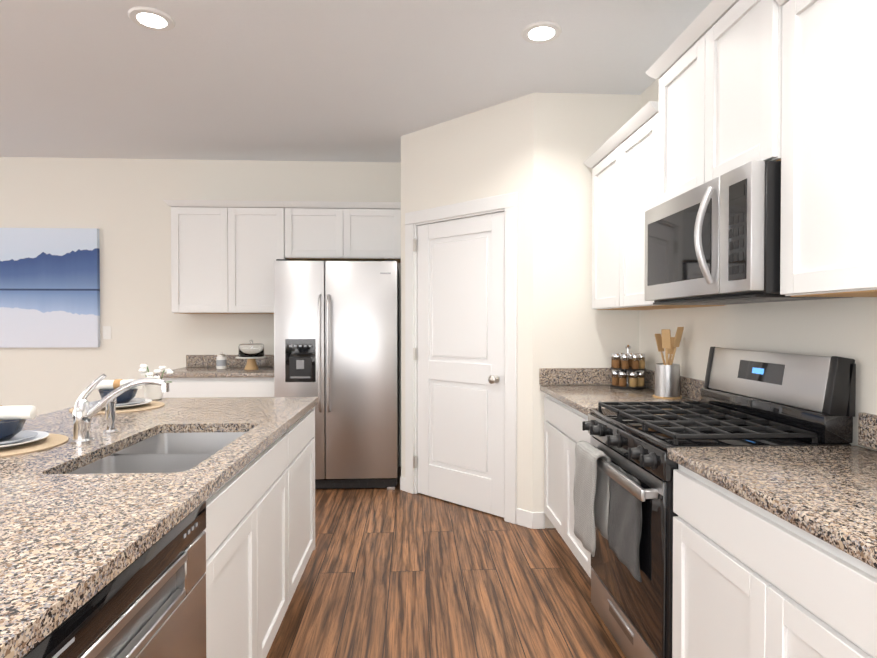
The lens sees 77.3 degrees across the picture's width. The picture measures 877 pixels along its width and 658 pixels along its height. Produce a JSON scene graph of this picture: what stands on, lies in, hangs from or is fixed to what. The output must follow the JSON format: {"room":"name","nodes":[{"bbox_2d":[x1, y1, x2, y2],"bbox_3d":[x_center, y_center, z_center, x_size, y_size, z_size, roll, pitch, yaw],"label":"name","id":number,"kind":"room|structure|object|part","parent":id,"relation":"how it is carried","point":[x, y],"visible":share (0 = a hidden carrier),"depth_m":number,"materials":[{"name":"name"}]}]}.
{"room":"kitchen","nodes":[
{"label":"kitchen","id":0,"kind":"room"},
{"bbox_2d":[0,157,400,465],"bbox_3d":[-2.482,-0.134,4.892,7.570,2.740,0.100,0,1,-3],"label":"wall","id":1,"kind":"structure","parent":0,"point":[122,206],"depth_m":4.83,"materials":[{"name":"white paint"}]},
{"bbox_2d":[0,228,99,347],"bbox_3d":[-3.747,-0.364,4.757,1.550,1.035,0.038,0,1,-3],"label":"picture","id":2,"kind":"object","parent":1,"relation":"attached to","point":[49,287],"visible":0.89,"depth_m":4.76},
{"bbox_2d":[103,326,110,338],"bbox_3d":[-2.914,0.025,4.816,0.070,0.115,0.011,0,1,-3],"label":"switch plate","id":3,"kind":"object","parent":1,"relation":"attached to","point":[106,332],"visible":1,"depth_m":4.82,"materials":[{"name":"white plastic"}]},
{"bbox_2d":[163,200,285,313],"bbox_3d":[-1.775,-0.602,4.684,0.967,0.924,0.366,0,1,-3],"label":"upper cabinet","id":4,"kind":"object","parent":1,"relation":"attached to","point":[225,254],"visible":0.81,"depth_m":4.55,"materials":[{"name":"white wood"}]},
{"bbox_2d":[186,355,273,366],"bbox_3d":[-1.765,0.274,4.870,0.930,0.104,0.020,0,1,-3],"label":"backsplash","id":5,"kind":"structure","parent":1,"relation":"attached to","point":[203,361],"depth_m":4.85,"materials":[{"name":"stone"}]},
{"bbox_2d":[283,201,400,262],"bbox_3d":[-0.804,-0.833,4.727,0.972,0.464,0.366,0,1,-3],"label":"upper cabinet","id":6,"kind":"object","parent":1,"relation":"attached to","point":[339,231],"visible":0.85,"depth_m":4.59,"materials":[{"name":"white wood"}]},
{"bbox_2d":[0,0,711,161],"bbox_3d":[-2.274,-1.476,0.528,7.570,0.060,8.800,0,1,-3],"label":"ceiling","id":7,"kind":"structure","parent":0,"point":[327,80],"depth_m":3.10,"materials":[{"name":"white paint"}]},
{"bbox_2d":[128,7,174,30],"bbox_3d":[-1.349,-1.468,2.584,0.198,0.010,0.199,0,1,-3],"label":"recessed light","id":8,"kind":"object","parent":7,"relation":"in","point":[145,17],"depth_m":2.58,"materials":[{"name":"white plastic"}]},
{"bbox_2d":[521,21,561,43],"bbox_3d":[0.506,-1.470,2.703,0.199,0.010,0.206,0,1,-3],"label":"recessed light","id":9,"kind":"object","parent":7,"relation":"in","point":[539,32],"depth_m":2.70,"materials":[{"name":"white plastic"}]},
{"bbox_2d":[266,466,625,657],"bbox_3d":[-2.274,1.324,0.566,7.570,0.060,8.800,0,1,-3],"label":"floor","id":10,"kind":"structure","parent":0,"point":[397,572],"depth_m":2.68,"materials":[{"name":"brown wood"}]},
{"bbox_2d":[22,641,41,657],"bbox_3d":[-0.846,0.857,0.536,0.640,0.875,0.321,0,1,-3],"label":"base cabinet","id":11,"kind":"object","parent":10,"relation":"on","point":[36,652],"depth_m":0.73,"materials":[{"name":"white"}]},
{"bbox_2d":[42,483,225,657],"bbox_3d":[-0.869,0.851,1.017,0.640,0.875,0.766,0,1,-3],"label":"base cabinet","id":12,"kind":"object","parent":10,"relation":"on","point":[218,573],"depth_m":1.13,"materials":[{"name":"white"}]},
{"bbox_2d":[22,501,205,657],"bbox_3d":[-0.860,0.853,1.017,0.620,0.869,0.633,0,1,-3],"label":"dishwasher","id":13,"kind":"object","parent":12,"relation":"in","point":[155,607],"depth_m":1.07,"materials":[{"name":"silver metal"}]},
{"bbox_2d":[68,450,237,533],"bbox_3d":[-0.856,0.505,1.587,0.404,0.201,0.350,0,1,-3],"label":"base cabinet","id":14,"kind":"object","parent":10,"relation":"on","point":[122,461],"depth_m":1.75,"materials":[{"name":"white"}]},
{"bbox_2d":[0,374,317,657],"bbox_3d":[-1.113,0.275,1.603,1.080,0.258,2.530,0,1,-3],"label":"countertop","id":15,"kind":"structure","parent":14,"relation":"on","point":[70,544],"depth_m":1.25,"materials":[{"name":"stone"}]},
{"bbox_2d":[0,405,68,457],"bbox_3d":[-1.394,0.303,1.725,0.380,0.130,0.380,0,1,-3],"label":"place setting","id":16,"kind":"object","parent":15,"relation":"on","point":[15,440],"visible":1,"depth_m":1.72,"materials":[{"name":"white ceramic"}]},
{"bbox_2d":[69,379,164,413],"bbox_3d":[-1.472,0.292,2.522,0.380,0.130,0.380,0,1,-3],"label":"place setting","id":17,"kind":"object","parent":15,"relation":"on","point":[127,402],"visible":0.62,"depth_m":2.50,"materials":[{"name":"white ceramic"}]},
{"bbox_2d":[71,374,169,443],"bbox_3d":[-1.047,0.254,1.873,0.311,0.223,0.206,0,1,-3],"label":"faucet","id":18,"kind":"object","parent":15,"relation":"on","point":[82,414],"depth_m":1.79,"materials":[{"name":"silver metal"}]},
{"bbox_2d":[139,364,172,399],"bbox_3d":[-1.440,0.265,2.778,0.171,0.178,0.148,0,1,-3],"label":"flower pot","id":19,"kind":"object","parent":15,"relation":"on","point":[152,392],"visible":0.83,"depth_m":2.76,"materials":[{"name":"white ceramic"}]},
{"bbox_2d":[122,432,269,517],"bbox_3d":[-0.874,0.500,1.960,0.404,0.201,0.350,0,1,-3],"label":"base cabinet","id":20,"kind":"object","parent":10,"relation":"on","point":[253,478],"depth_m":1.99,"materials":[{"name":"white"}]},
{"bbox_2d":[160,377,273,397],"bbox_3d":[-1.743,0.803,4.577,0.914,0.875,0.619,0,1,-3],"label":"base cabinet","id":21,"kind":"object","parent":10,"relation":"on","point":[224,387],"depth_m":4.27,"materials":[{"name":"white wood"}]},
{"bbox_2d":[153,367,273,377],"bbox_3d":[-1.749,0.348,4.549,0.930,0.034,0.622,0,1,-3],"label":"countertop","id":22,"kind":"structure","parent":21,"relation":"on","point":[198,372],"depth_m":4.30,"materials":[{"name":"stone"}]},
{"bbox_2d":[216,352,226,368],"bbox_3d":[-1.828,0.258,4.618,0.080,0.143,0.080,0,1,-3],"label":"jar","id":23,"kind":"object","parent":22,"relation":"on","point":[221,360],"visible":1,"depth_m":4.59,"materials":[{"name":"white ceramic"}]},
{"bbox_2d":[235,356,266,369],"bbox_3d":[-1.566,0.276,4.590,0.252,0.107,0.252,0,1,-3],"label":"cake stand","id":24,"kind":"object","parent":22,"relation":"on","point":[251,364],"visible":0.79,"depth_m":4.55,"materials":[{"name":"brown wood"}]},
{"bbox_2d":[238,340,263,356],"bbox_3d":[-1.566,0.153,4.589,0.203,0.138,0.203,0,1,-3],"label":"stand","id":25,"kind":"object","parent":24,"relation":"on","point":[250,349],"visible":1,"depth_m":4.51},
{"bbox_2d":[270,406,314,601],"bbox_3d":[-0.959,0.830,2.530,0.654,0.875,0.688,0,1,-3],"label":"base cabinet","id":26,"kind":"object","parent":10,"relation":"on","point":[292,455],"depth_m":2.49,"materials":[{"name":"white wood"}]},
{"bbox_2d":[274,259,398,489],"bbox_3d":[-0.802,0.348,4.522,0.940,1.787,0.751,0,1,-3],"label":"refrigerator","id":27,"kind":"object","parent":10,"relation":"on","point":[336,338],"visible":0.77,"depth_m":4.22,"materials":[{"name":"silver metal"}]},
{"bbox_2d":[544,393,591,578],"bbox_3d":[0.985,0.824,2.989,0.620,0.876,0.966,0,1,-3],"label":"base cabinet","id":28,"kind":"object","parent":10,"relation":"on","point":[562,423],"depth_m":2.98,"materials":[{"name":"white wood"}]},
{"bbox_2d":[540,385,693,415],"bbox_3d":[0.967,0.369,2.974,0.620,0.034,0.948,0,1,-3],"label":"countertop","id":29,"kind":"structure","parent":28,"relation":"on","point":[584,399],"depth_m":2.95,"materials":[{"name":"stone"}]},
{"bbox_2d":[610,345,645,388],"bbox_3d":[1.141,0.217,3.302,0.208,0.259,0.208,0,1,-3],"label":"spice carousel","id":30,"kind":"object","parent":29,"relation":"on","point":[627,371],"visible":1,"depth_m":3.24,"materials":[{"name":"black plastic"}]},
{"bbox_2d":[653,327,683,398],"bbox_3d":[1.196,0.168,2.861,0.144,0.368,0.149,0,1,-3],"label":"utensil crock","id":31,"kind":"object","parent":29,"relation":"on","point":[667,379],"visible":1,"depth_m":2.83,"materials":[{"name":"silver metal"}]},
{"bbox_2d":[582,346,855,657],"bbox_3d":[0.977,0.677,2.120,0.678,1.193,0.758,0,1,-3],"label":"range","id":32,"kind":"object","parent":10,"relation":"on","point":[751,398],"visible":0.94,"depth_m":1.92,"materials":[{"name":"silver metal"}]},
{"bbox_2d":[573,441,610,556],"bbox_3d":[0.634,0.688,2.278,0.084,0.404,0.259,0,1,-3],"label":"towel","id":33,"kind":"object","parent":32,"relation":"hanging from","point":[591,495],"visible":0.98,"depth_m":2.24,"materials":[{"name":"grey fabric"}]},
{"bbox_2d":[607,462,641,581],"bbox_3d":[0.679,0.688,2.007,0.020,0.341,0.294,0,1,-3],"label":"towel","id":34,"kind":"object","parent":32,"relation":"hanging from","point":[624,529],"visible":0.9,"depth_m":1.98,"materials":[{"name":"grey fabric"}]},
{"bbox_2d":[672,464,876,657],"bbox_3d":[1.068,0.847,1.253,0.620,0.876,0.978,0,1,-3],"label":"base cabinet","id":35,"kind":"object","parent":10,"relation":"on","point":[751,580],"depth_m":1.30,"materials":[{"name":"white wood"}]},
{"bbox_2d":[667,446,876,568],"bbox_3d":[1.057,0.394,1.089,0.620,0.034,1.292,0,1,-3],"label":"countertop","id":36,"kind":"structure","parent":35,"relation":"on","point":[827,494],"depth_m":1.35,"materials":[{"name":"stone"}]},
{"bbox_2d":[401,93,533,511],"bbox_3d":[0.191,-0.120,3.893,1.199,2.740,0.115,1,1,42],"label":"wall","id":37,"kind":"structure","parent":0,"point":[484,153],"depth_m":3.64,"materials":[{"name":"white paint"}]},
{"bbox_2d":[413,211,504,517],"bbox_3d":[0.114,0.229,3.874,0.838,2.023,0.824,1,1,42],"label":"pantry door","id":38,"kind":"structure","parent":37,"relation":"in","point":[461,284],"depth_m":3.86,"materials":[{"name":"white wood"}]},
{"bbox_3d":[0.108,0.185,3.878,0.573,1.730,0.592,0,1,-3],"label":"pantry door knob","id":39,"kind":"part","parent":38,"relation":"part of","materials":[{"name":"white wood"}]},
{"bbox_2d":[405,192,517,523],"bbox_3d":[0.164,0.181,3.908,1.019,2.137,0.133,1,1,42],"label":"door frame","id":40,"kind":"structure","parent":37,"relation":"attached to","point":[506,203],"depth_m":3.69,"materials":[{"name":"white wood"}]},
{"bbox_2d":[400,476,544,528],"bbox_3d":[-2.576,1.242,0.550,6.765,0.105,8.600,0,1,-3],"label":"baseboard","id":41,"kind":"structure","parent":37,"relation":"attached to","point":[530,519],"depth_m":3.47,"materials":[{"name":"white wood"}]},
{"bbox_2d":[533,93,639,527],"bbox_3d":[0.933,-0.116,3.513,0.680,2.740,0.100,0,1,-3],"label":"wall","id":42,"kind":"structure","parent":0,"point":[573,133],"depth_m":3.45,"materials":[{"name":"white paint"}]},
{"bbox_2d":[639,79,876,450],"bbox_3d":[1.459,-0.078,0.675,0.100,2.740,8.700,0,1,-3],"label":"wall","id":43,"kind":"structure","parent":0,"point":[843,327],"depth_m":2.17,"materials":[{"name":"white paint"}]},
{"bbox_2d":[584,101,724,309],"bbox_3d":[1.113,-0.579,2.974,0.366,0.924,0.957,0,1,-3],"label":"upper cabinet","id":44,"kind":"object","parent":43,"relation":"attached to","point":[622,161],"visible":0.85,"depth_m":2.89,"materials":[{"name":"white wood"}]},
{"bbox_2d":[539,368,876,449],"bbox_3d":[1.026,0.312,1.956,0.641,0.104,3.029,0,1,-3],"label":"backsplash","id":45,"kind":"structure","parent":43,"relation":"attached to","point":[690,388],"depth_m":3.32,"materials":[{"name":"stone"}]},
{"bbox_2d":[645,0,783,204],"bbox_3d":[1.147,-0.841,2.059,0.386,0.631,0.864,0,1,-3],"label":"upper cabinet","id":46,"kind":"object","parent":43,"relation":"attached to","point":[715,68],"visible":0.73,"depth_m":1.96,"materials":[{"name":"white wood"}]},
{"bbox_2d":[644,161,851,304],"bbox_3d":[1.103,-0.313,2.064,0.475,0.418,0.770,0,1,-3],"label":"over-the-range microwave","id":47,"kind":"object","parent":46,"relation":"attached to","point":[716,241],"visible":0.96,"depth_m":1.85,"materials":[{"name":"silver metal"}]},
{"bbox_2d":[775,0,876,296],"bbox_3d":[1.199,-0.556,1.189,0.366,0.924,0.957,0,1,-3],"label":"upper cabinet","id":48,"kind":"object","parent":43,"relation":"attached to","point":[828,246],"visible":1,"depth_m":1.48,"materials":[{"name":"white wood"}]}
]}

